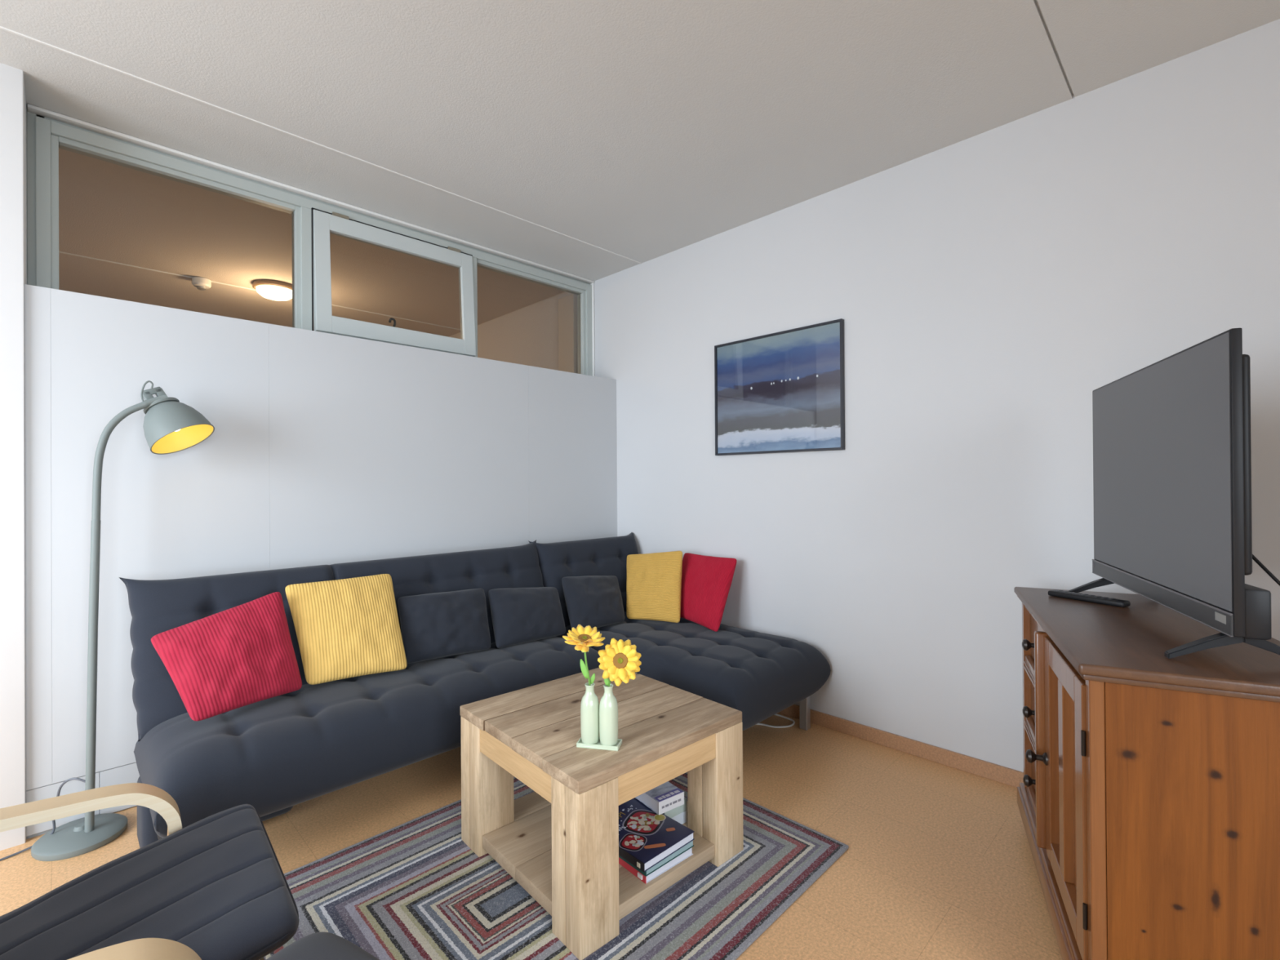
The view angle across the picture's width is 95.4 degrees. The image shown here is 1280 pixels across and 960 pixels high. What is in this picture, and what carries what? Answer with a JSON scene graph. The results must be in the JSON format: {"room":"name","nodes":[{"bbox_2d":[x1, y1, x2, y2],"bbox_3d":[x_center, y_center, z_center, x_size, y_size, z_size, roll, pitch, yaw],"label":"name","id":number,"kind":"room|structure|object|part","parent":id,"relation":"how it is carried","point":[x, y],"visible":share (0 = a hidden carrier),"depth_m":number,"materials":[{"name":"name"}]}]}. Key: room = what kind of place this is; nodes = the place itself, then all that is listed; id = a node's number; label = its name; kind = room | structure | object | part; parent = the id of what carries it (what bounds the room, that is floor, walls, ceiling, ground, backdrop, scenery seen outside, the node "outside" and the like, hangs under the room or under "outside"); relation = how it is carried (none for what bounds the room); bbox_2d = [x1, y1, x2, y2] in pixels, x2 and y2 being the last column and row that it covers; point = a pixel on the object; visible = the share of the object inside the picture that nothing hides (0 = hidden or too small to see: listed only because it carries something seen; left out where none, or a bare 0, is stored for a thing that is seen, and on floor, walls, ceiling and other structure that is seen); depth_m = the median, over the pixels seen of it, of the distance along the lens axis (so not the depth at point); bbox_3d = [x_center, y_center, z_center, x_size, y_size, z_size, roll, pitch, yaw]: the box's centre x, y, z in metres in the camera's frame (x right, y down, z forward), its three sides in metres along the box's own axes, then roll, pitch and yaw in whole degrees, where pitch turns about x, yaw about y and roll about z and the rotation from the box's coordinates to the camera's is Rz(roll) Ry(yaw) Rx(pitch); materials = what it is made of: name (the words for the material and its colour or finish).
{"room":"living room","nodes":[
{"label":"living room","id":0,"kind":"room"},
{"bbox_2d":[50,399,52,679],"bbox_3d":[-1.345,0.253,3.162,2.726,1.930,0.060,0,0,-45],"label":"wall","id":1,"kind":"structure","parent":0,"point":[51,399],"depth_m":2.22,"materials":[{"name":"paint"}]},
{"bbox_2d":[0,62,617,850],"bbox_3d":[-2.139,-0.095,2.140,5.293,2.670,0.350,0,0,-45],"label":"wall","id":2,"kind":"structure","parent":0,"point":[323,448],"depth_m":2.33,"materials":[{"name":"paint"}]},
{"bbox_2d":[26,805,136,839],"bbox_3d":[-1.125,1.122,2.945,2.726,0.188,0.020,0,0,-45],"label":"trim","id":3,"kind":"structure","parent":2,"relation":"attached to","point":[49,830],"depth_m":2.00,"materials":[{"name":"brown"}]},
{"bbox_2d":[26,762,139,836],"bbox_3d":[-1.118,1.132,2.937,2.726,0.161,0.013,0,0,-45],"label":"baseboard","id":4,"kind":"structure","parent":2,"relation":"attached to","point":[128,773],"depth_m":2.06,"materials":[{"name":"paint"}]},
{"bbox_2d":[26,103,595,376],"bbox_3d":[-1.305,-1.012,3.118,2.726,0.739,0.135,0,0,-45],"label":"window","id":5,"kind":"structure","parent":2,"relation":"in","point":[314,216],"depth_m":2.80,"materials":[{"name":"paint"}]},
{"bbox_3d":[-1.277,-1.012,3.107,0.840,0.592,0.079,0,0,-45],"label":"sash","id":6,"kind":"part","parent":5,"relation":"part of","materials":[{"name":"paint"}]},
{"bbox_2d":[448,291,577,370],"bbox_3d":[-1.537,-0.073,5.275,0.012,2.600,3.260,0,0,-45],"label":"wall","id":7,"kind":"structure","parent":0,"point":[528,335],"depth_m":4.62,"materials":[{"name":"paint"}]},
{"bbox_2d":[0,712,1062,959],"bbox_3d":[-1.336,1.242,1.444,5.443,0.060,9.250,0,0,-45],"label":"floor","id":8,"kind":"structure","parent":0,"point":[938,863],"depth_m":1.93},
{"bbox_2d":[0,380,214,861],"bbox_3d":[-2.115,0.432,1.788,1.313,1.575,0.244,0,0,-40],"label":"floor lamp","id":9,"kind":"object","parent":8,"relation":"on","point":[171,425],"visible":0.98,"depth_m":1.98,"materials":[{"name":"grey metal"}]},
{"bbox_3d":[-2.226,1.110,1.645,0.084,0.220,0.967,-1,0,44],"label":"power cord","id":10,"kind":"part","parent":9,"relation":"part of","materials":[{"name":"grey plastic"}]},
{"bbox_3d":[-1.807,-0.069,2.026,0.149,0.423,0.024,0,0,-42],"label":"curved arm","id":11,"kind":"part","parent":9,"relation":"part of","materials":[{"name":"grey metal"}]},
{"bbox_3d":[-1.768,-0.319,2.088,0.009,0.077,0.036,-1,0,37],"label":"loop handle","id":12,"kind":"part","parent":9,"relation":"part of","materials":[{"name":"grey metal"}]},
{"bbox_3d":[-1.685,-0.193,2.133,0.204,0.194,0.203,0,0,-45],"label":"lamp shade","id":13,"kind":"part","parent":9,"relation":"part of","materials":[{"name":"grey metal"}]},
{"bbox_2d":[0,782,299,959],"bbox_3d":[-1.098,0.714,0.928,0.893,0.989,0.670,0,0,-42],"label":"armchair","id":14,"kind":"object","parent":8,"relation":"on","point":[215,887],"visible":1,"depth_m":1.10,"materials":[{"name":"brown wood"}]},
{"bbox_3d":[-1.333,0.928,1.125,0.703,0.567,0.060,0,0,-42],"label":"armrest frame","id":15,"kind":"part","parent":14,"relation":"part of","materials":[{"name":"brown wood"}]},
{"bbox_3d":[-0.928,0.923,0.669,0.703,0.567,0.060,0,0,-42],"label":"armrest frame","id":16,"kind":"part","parent":14,"relation":"part of","materials":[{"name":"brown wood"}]},
{"bbox_2d":[266,932,379,959],"bbox_3d":[-0.442,0.953,0.628,0.528,0.460,0.528,-1,0,30],"label":"footstool","id":17,"kind":"object","parent":8,"relation":"on","point":[318,945],"visible":1,"depth_m":0.90,"materials":[{"name":"grey fabric"}]},
{"bbox_2d":[119,532,831,848],"bbox_3d":[-0.454,0.771,2.438,2.505,0.878,1.433,0,0,-45],"label":"sofa","id":18,"kind":"object","parent":8,"relation":"on","point":[273,755],"visible":0.58,"depth_m":2.17,"materials":[{"name":"grey fabric"}]},
{"bbox_2d":[151,591,302,720],"bbox_3d":[-1.406,0.589,2.006,0.240,0.344,0.383,-1,0,34],"label":"throw pillow","id":19,"kind":"object","parent":18,"relation":"on","point":[243,655],"visible":1,"depth_m":1.96,"materials":[{"name":"red fabric"}]},
{"bbox_3d":[-1.130,0.602,2.583,1.753,0.530,0.276,0,0,-45],"label":"backrest","id":20,"kind":"part","parent":18,"relation":"part of","materials":[{"name":"grey fabric"}]},
{"bbox_2d":[284,573,406,684],"bbox_3d":[-1.158,0.583,2.308,0.402,0.360,0.240,0,0,-41],"label":"throw pillow","id":21,"kind":"object","parent":18,"relation":"on","point":[344,628],"visible":1,"depth_m":2.27,"materials":[{"name":"yellow fabric"}]},
{"bbox_2d":[133,635,600,838],"bbox_3d":[-0.915,0.915,2.368,1.690,0.282,0.610,0,0,-45],"label":"seat cushion","id":22,"kind":"object","parent":18,"relation":"on","point":[273,754],"depth_m":1.94,"materials":[{"name":"grey fabric"}]},
{"bbox_2d":[397,588,490,663],"bbox_3d":[-0.855,0.637,2.593,0.409,0.270,0.180,0,0,-40],"label":"throw pillow","id":23,"kind":"object","parent":18,"relation":"on","point":[435,625],"visible":0.99,"depth_m":2.53,"materials":[{"name":"grey fabric"}]},
{"bbox_2d":[488,586,565,648],"bbox_3d":[-0.544,0.649,2.858,0.436,0.250,0.199,0,0,-42],"label":"throw pillow","id":24,"kind":"object","parent":18,"relation":"on","point":[519,615],"visible":1,"depth_m":2.79,"materials":[{"name":"grey fabric"}]},
{"bbox_3d":[-0.264,0.599,3.446,0.811,0.530,0.276,0,0,-45],"label":"backrest","id":25,"kind":"part","parent":18,"relation":"part of","materials":[{"name":"grey fabric"}]},
{"bbox_2d":[561,575,624,629],"bbox_3d":[-0.235,0.646,3.155,0.226,0.256,0.485,-1,0,44],"label":"throw pillow","id":26,"kind":"object","parent":18,"relation":"on","point":[593,601],"visible":0.94,"depth_m":3.08,"materials":[{"name":"grey fabric"}]},
{"bbox_2d":[626,551,682,622],"bbox_3d":[0.054,0.583,3.271,0.450,0.372,0.209,-1,0,35],"label":"throw pillow","id":27,"kind":"object","parent":18,"relation":"on","point":[654,580],"visible":1,"depth_m":3.22,"materials":[{"name":"yellow fabric"}]},
{"bbox_2d":[555,611,831,730],"bbox_3d":[0.152,0.912,3.023,0.764,0.285,1.408,0,0,-45],"label":"cushion","id":28,"kind":"object","parent":18,"relation":"on","point":[758,675],"depth_m":2.61,"materials":[{"name":"grey fabric"}]},
{"bbox_2d":[680,552,736,631],"bbox_3d":[0.332,0.595,3.166,0.210,0.352,0.407,0,0,-41],"label":"throw pillow","id":29,"kind":"object","parent":18,"relation":"on","point":[706,580],"visible":0.89,"depth_m":3.10,"materials":[{"name":"red fabric"}]},
{"bbox_3d":[0.798,1.103,2.818,0.034,0.200,0.040,0,0,-45],"label":"leg","id":30,"kind":"part","parent":18,"relation":"part of","materials":[{"name":"silver metal"}]},
{"bbox_2d":[262,772,848,959],"bbox_3d":[-0.273,1.201,1.767,1.533,0.011,1.165,0,0,-45],"label":"rug","id":31,"kind":"object","parent":8,"relation":"on","point":[411,890],"visible":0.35,"depth_m":1.66,"materials":[{"name":"multicoloured fabric"}]},
{"bbox_2d":[460,667,743,959],"bbox_3d":[-0.132,0.971,1.907,0.654,0.446,0.670,0,0,-42],"label":"coffee table","id":32,"kind":"object","parent":31,"relation":"on","point":[559,840],"visible":0.89,"depth_m":1.75,"materials":[{"name":"beige wood"}]},
{"bbox_3d":[-0.507,0.991,1.934,0.127,0.412,0.127,0,0,-42],"label":"leg","id":33,"kind":"part","parent":32,"relation":"part of","materials":[{"name":"beige wood"}]},
{"bbox_3d":[-0.144,0.987,1.532,0.127,0.412,0.127,0,0,-42],"label":"leg","id":34,"kind":"part","parent":32,"relation":"part of","materials":[{"name":"beige wood"}]},
{"bbox_2d":[482,791,715,919],"bbox_3d":[-0.131,1.148,1.907,0.626,0.040,0.647,0,0,-42],"label":"shelf","id":35,"kind":"object","parent":32,"relation":"attached to","point":[521,843],"depth_m":1.75,"materials":[{"name":"brown wood"}]},
{"bbox_2d":[576,737,622,751],"bbox_3d":[-0.114,0.740,1.638,0.120,0.012,0.050,0,0,12],"label":"tray","id":36,"kind":"object","parent":32,"relation":"on","point":[580,744],"visible":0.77,"depth_m":1.62,"materials":[{"name":"green ceramic"}]},
{"bbox_2d":[580,682,599,744],"bbox_3d":[-0.141,0.658,1.644,0.054,0.164,0.054,0,0,-45],"label":"bottle vase","id":37,"kind":"object","parent":36,"relation":"on","point":[589,704],"visible":0.99,"depth_m":1.62,"materials":[{"name":"green ceramic"}]},
{"bbox_2d":[562,624,604,685],"bbox_3d":[-0.155,0.554,1.643,0.115,0.271,0.111,0,0,-45],"label":"sunflower","id":38,"kind":"object","parent":37,"relation":"in","point":[583,637],"visible":0.98,"depth_m":1.64,"materials":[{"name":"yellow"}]},
{"bbox_2d":[577,634,591,643],"bbox_3d":[-0.157,0.450,1.646,0.042,0.022,0.041,0,0,-45],"label":"flower center","id":39,"kind":"object","parent":38,"relation":"on","point":[582,638],"depth_m":1.64,"materials":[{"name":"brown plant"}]},
{"bbox_3d":[-0.149,0.574,1.645,0.022,0.231,0.009,0,0,6],"label":"stem","id":40,"kind":"part","parent":38,"relation":"part of","materials":[{"name":"green plant"}]},
{"bbox_2d":[599,684,617,746],"bbox_3d":[-0.088,0.657,1.633,0.054,0.164,0.054,0,0,-45],"label":"bottle vase","id":41,"kind":"object","parent":36,"relation":"on","point":[608,705],"visible":1,"depth_m":1.61,"materials":[{"name":"green ceramic"}]},
{"bbox_2d":[597,638,641,686],"bbox_3d":[-0.054,0.568,1.628,0.116,0.243,0.076,0,0,-25],"label":"sunflower","id":42,"kind":"object","parent":41,"relation":"in","point":[620,661],"visible":0.98,"depth_m":1.62,"materials":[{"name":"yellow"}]},
{"bbox_2d":[613,652,627,668],"bbox_3d":[-0.055,0.506,1.627,0.045,0.043,0.026,0,0,-7],"label":"flower center","id":43,"kind":"object","parent":42,"relation":"on","point":[620,659],"depth_m":1.62,"materials":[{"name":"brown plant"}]},
{"bbox_2d":[618,847,693,884],"bbox_3d":[0.000,1.113,1.782,0.196,0.026,0.262,0,0,-41],"label":"book","id":44,"kind":"object","parent":32,"relation":"on","point":[688,853],"visible":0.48,"depth_m":1.68,"materials":[{"name":"grey paper"}]},
{"bbox_2d":[618,840,693,876],"bbox_3d":[0.002,1.088,1.774,0.199,0.022,0.258,0,0,-43],"label":"book","id":45,"kind":"object","parent":44,"relation":"on","point":[690,845],"visible":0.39,"depth_m":1.67,"materials":[{"name":"teal paper"}]},
{"bbox_2d":[618,797,694,871],"bbox_3d":[-0.004,1.063,1.762,0.212,0.026,0.262,0,0,-44],"label":"book","id":46,"kind":"object","parent":45,"relation":"on","point":[646,837],"visible":0.84,"depth_m":1.72,"materials":[{"name":"blue paper"}]},
{"bbox_2d":[618,804,675,851],"bbox_3d":[-0.002,1.051,1.753,0.211,0.002,0.208,0,0,28],"label":"print","id":47,"kind":"object","parent":46,"relation":"on","point":[641,828],"depth_m":1.75,"materials":[{"name":"paper"}]},
{"bbox_2d":[671,810,686,824],"bbox_3d":[0.059,1.107,1.953,0.100,0.038,0.177,0,0,-39],"label":"book","id":48,"kind":"object","parent":32,"relation":"on","point":[681,818],"visible":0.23,"depth_m":1.90,"materials":[{"name":"white paper"}]},
{"bbox_2d":[635,796,686,817],"bbox_3d":[0.057,1.069,1.952,0.102,0.038,0.179,0,0,-41],"label":"book","id":49,"kind":"object","parent":48,"relation":"on","point":[672,813],"visible":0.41,"depth_m":1.89,"materials":[{"name":"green paper"}]},
{"bbox_2d":[635,781,684,814],"bbox_3d":[0.047,1.028,1.925,0.104,0.041,0.184,0,0,-36],"label":"book","id":50,"kind":"object","parent":49,"relation":"on","point":[666,797],"visible":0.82,"depth_m":1.86,"materials":[{"name":"white paper"}]},
{"bbox_3d":[0.243,0.985,1.880,0.127,0.412,0.127,0,0,-42],"label":"leg","id":51,"kind":"part","parent":32,"relation":"part of","materials":[{"name":"beige wood"}]},
{"bbox_2d":[755,713,795,728],"bbox_3d":[0.566,1.199,2.949,0.248,0.009,0.406,0,0,-45],"label":"cable","id":52,"kind":"object","parent":8,"relation":"on","point":[775,714],"visible":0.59,"depth_m":2.84,"materials":[{"name":"white plastic"}]},
{"bbox_2d":[1013,586,1279,959],"bbox_3d":[1.306,0.785,1.532,0.494,0.820,0.969,0,0,26],"label":"sideboard","id":53,"kind":"object","parent":8,"relation":"on","point":[1148,796],"visible":0.98,"depth_m":1.17,"materials":[{"name":"brown wood"}]},
{"bbox_3d":[1.337,0.773,2.005,0.026,0.726,0.036,0,0,26],"label":"corner post","id":54,"kind":"part","parent":53,"relation":"part of","materials":[{"name":"brown wood"}]},
{"bbox_3d":[1.222,0.516,1.819,0.048,0.036,0.036,0,0,26],"label":"knob","id":55,"kind":"part","parent":53,"relation":"part of","materials":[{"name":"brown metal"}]},
{"bbox_3d":[1.223,0.726,1.818,0.048,0.036,0.036,0,0,26],"label":"knob","id":56,"kind":"part","parent":53,"relation":"part of","materials":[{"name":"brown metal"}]},
{"bbox_3d":[1.249,0.622,1.811,0.038,0.048,0.390,0,0,26],"label":"rail","id":57,"kind":"part","parent":53,"relation":"part of","materials":[{"name":"brown wood"}]},
{"bbox_3d":[1.225,0.941,1.817,0.048,0.036,0.036,0,0,26],"label":"knob","id":58,"kind":"part","parent":53,"relation":"part of","materials":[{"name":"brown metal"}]},
{"bbox_3d":[1.250,0.829,1.810,0.038,0.045,0.390,0,0,26],"label":"rail","id":59,"kind":"part","parent":53,"relation":"part of","materials":[{"name":"brown wood"}]},
{"bbox_3d":[1.258,0.726,1.806,0.024,0.150,0.382,0,0,26],"label":"drawer","id":60,"kind":"part","parent":53,"relation":"part of","materials":[{"name":"brown wood"}]},
{"bbox_3d":[1.259,0.941,1.806,0.024,0.170,0.382,0,0,26],"label":"drawer","id":61,"kind":"part","parent":53,"relation":"part of","materials":[{"name":"brown wood"}]},
{"bbox_3d":[1.248,0.422,1.811,0.038,0.024,0.390,0,0,26],"label":"rail","id":62,"kind":"part","parent":53,"relation":"part of","materials":[{"name":"brown wood"}]},
{"bbox_3d":[1.252,1.044,1.809,0.038,0.025,0.390,0,0,26],"label":"rail","id":63,"kind":"part","parent":53,"relation":"part of","materials":[{"name":"brown wood"}]},
{"bbox_3d":[1.095,0.766,1.610,0.048,0.036,0.036,0,0,26],"label":"knob","id":64,"kind":"part","parent":53,"relation":"part of","materials":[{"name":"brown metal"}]},
{"bbox_3d":[1.256,0.516,1.807,0.024,0.154,0.382,0,0,26],"label":"drawer","id":65,"kind":"part","parent":53,"relation":"part of","materials":[{"name":"brown wood"}]},
{"bbox_3d":[1.128,0.727,1.633,0.032,0.602,0.026,0,0,26],"label":"door edge moulding","id":66,"kind":"part","parent":53,"relation":"part of","materials":[{"name":"brown wood"}]},
{"bbox_3d":[1.043,0.731,1.419,0.026,0.594,0.428,0,0,26],"label":"door","id":67,"kind":"part","parent":53,"relation":"part of","materials":[{"name":"brown wood"}]},
{"bbox_3d":[1.014,0.733,1.340,0.004,0.483,0.136,0,0,26],"label":"door panel","id":68,"kind":"part","parent":53,"relation":"part of","materials":[{"name":"brown wood"}]},
{"bbox_2d":[1048,589,1130,607],"bbox_3d":[1.387,0.365,1.806,0.042,0.018,0.210,0,0,-26],"label":"remote control","id":69,"kind":"object","parent":53,"relation":"on","point":[1060,593],"visible":1,"depth_m":1.78,"materials":[{"name":"black plastic"}]},
{"bbox_3d":[0.946,0.773,1.207,0.026,0.726,0.032,0,0,26],"label":"corner post","id":70,"kind":"part","parent":53,"relation":"part of","materials":[{"name":"brown wood"}]},
{"bbox_2d":[1068,328,1279,658],"bbox_3d":[1.364,0.036,1.542,0.227,0.673,0.870,0,0,23],"label":"television","id":71,"kind":"object","parent":53,"relation":"on","point":[1172,442],"visible":0.96,"depth_m":1.33,"materials":[{"name":"black plastic"}]},
{"bbox_3d":[1.343,0.288,1.550,0.004,0.046,0.870,0,0,23],"label":"bezel trim","id":72,"kind":"part","parent":71,"relation":"part of","materials":[{"name":"grey plastic"}]},
{"bbox_2d":[1252,554,1279,586],"bbox_3d":[1.460,0.612,1.316,0.266,1.124,0.186,0,0,1],"label":"power cable","id":73,"kind":"object","parent":71,"relation":"hanging from","point":[1254,557],"visible":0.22,"depth_m":1.29,"materials":[{"name":"black plastic"}]},
{"bbox_2d":[0,0,1279,336],"bbox_3d":[-1.548,-1.436,1.260,5.993,0.103,9.250,0,0,-45],"label":"ceiling","id":74,"kind":"structure","parent":0,"point":[639,131],"depth_m":2.18,"materials":[{"name":"white paint"}]},
{"bbox_2d":[191,276,211,290],"bbox_3d":[-2.982,-1.328,3.960,0.108,0.072,0.108,0,0,-45],"label":"smoke detector","id":75,"kind":"object","parent":74,"relation":"attached to","point":[201,283],"visible":1,"depth_m":3.93,"materials":[{"name":"white plastic"}]},
{"bbox_2d":[58,251,460,330],"bbox_3d":[-3.671,-1.367,3.282,5.843,0.016,0.012,0,0,-45],"label":"trim","id":76,"kind":"structure","parent":74,"relation":"attached to","point":[59,251],"depth_m":4.00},
{"bbox_2d":[252,279,292,301],"bbox_3d":[-2.574,-1.323,4.113,0.276,0.093,0.276,0,0,-45],"label":"ceiling lamp","id":77,"kind":"object","parent":74,"relation":"attached to","point":[273,290],"visible":0.85,"depth_m":4.03,"materials":[{"name":"white"}]},
{"bbox_3d":[-2.574,-1.307,4.113,0.236,0.061,0.236,0,0,-45],"label":"lamp shade","id":78,"kind":"part","parent":77,"relation":"part of","materials":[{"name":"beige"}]},
{"bbox_2d":[0,26,641,263],"bbox_3d":[-1.812,-1.386,1.913,5.143,0.014,0.012,0,0,-45],"label":"trim","id":79,"kind":"structure","parent":74,"relation":"attached to","point":[1,27],"depth_m":2.26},
{"bbox_2d":[594,18,1279,772],"bbox_3d":[0.519,-0.109,3.308,0.120,2.670,9.250,0,0,-45],"label":"wall","id":80,"kind":"structure","parent":0,"point":[984,286],"depth_m":2.41,"materials":[{"name":"white paint"}]},
{"bbox_2d":[558,293,577,373],"bbox_3d":[-0.517,-0.056,4.216,0.037,2.545,0.180,0,0,-45],"label":"trim","id":81,"kind":"structure","parent":80,"relation":"attached to","point":[567,305],"depth_m":4.19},
{"bbox_2d":[714,318,844,455],"bbox_3d":[0.697,-0.450,3.024,0.025,0.619,0.756,0,0,-45],"label":"framed picture","id":82,"kind":"object","parent":80,"relation":"attached to","point":[784,391],"visible":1,"depth_m":2.98,"materials":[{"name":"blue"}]},
{"bbox_2d":[778,704,1023,787],"bbox_3d":[1.748,1.161,1.985,0.012,0.064,5.360,0,0,-45],"label":"baseboard","id":83,"kind":"structure","parent":80,"relation":"attached to","point":[988,770],"depth_m":2.53,"materials":[{"name":"brown wood"}]}
]}

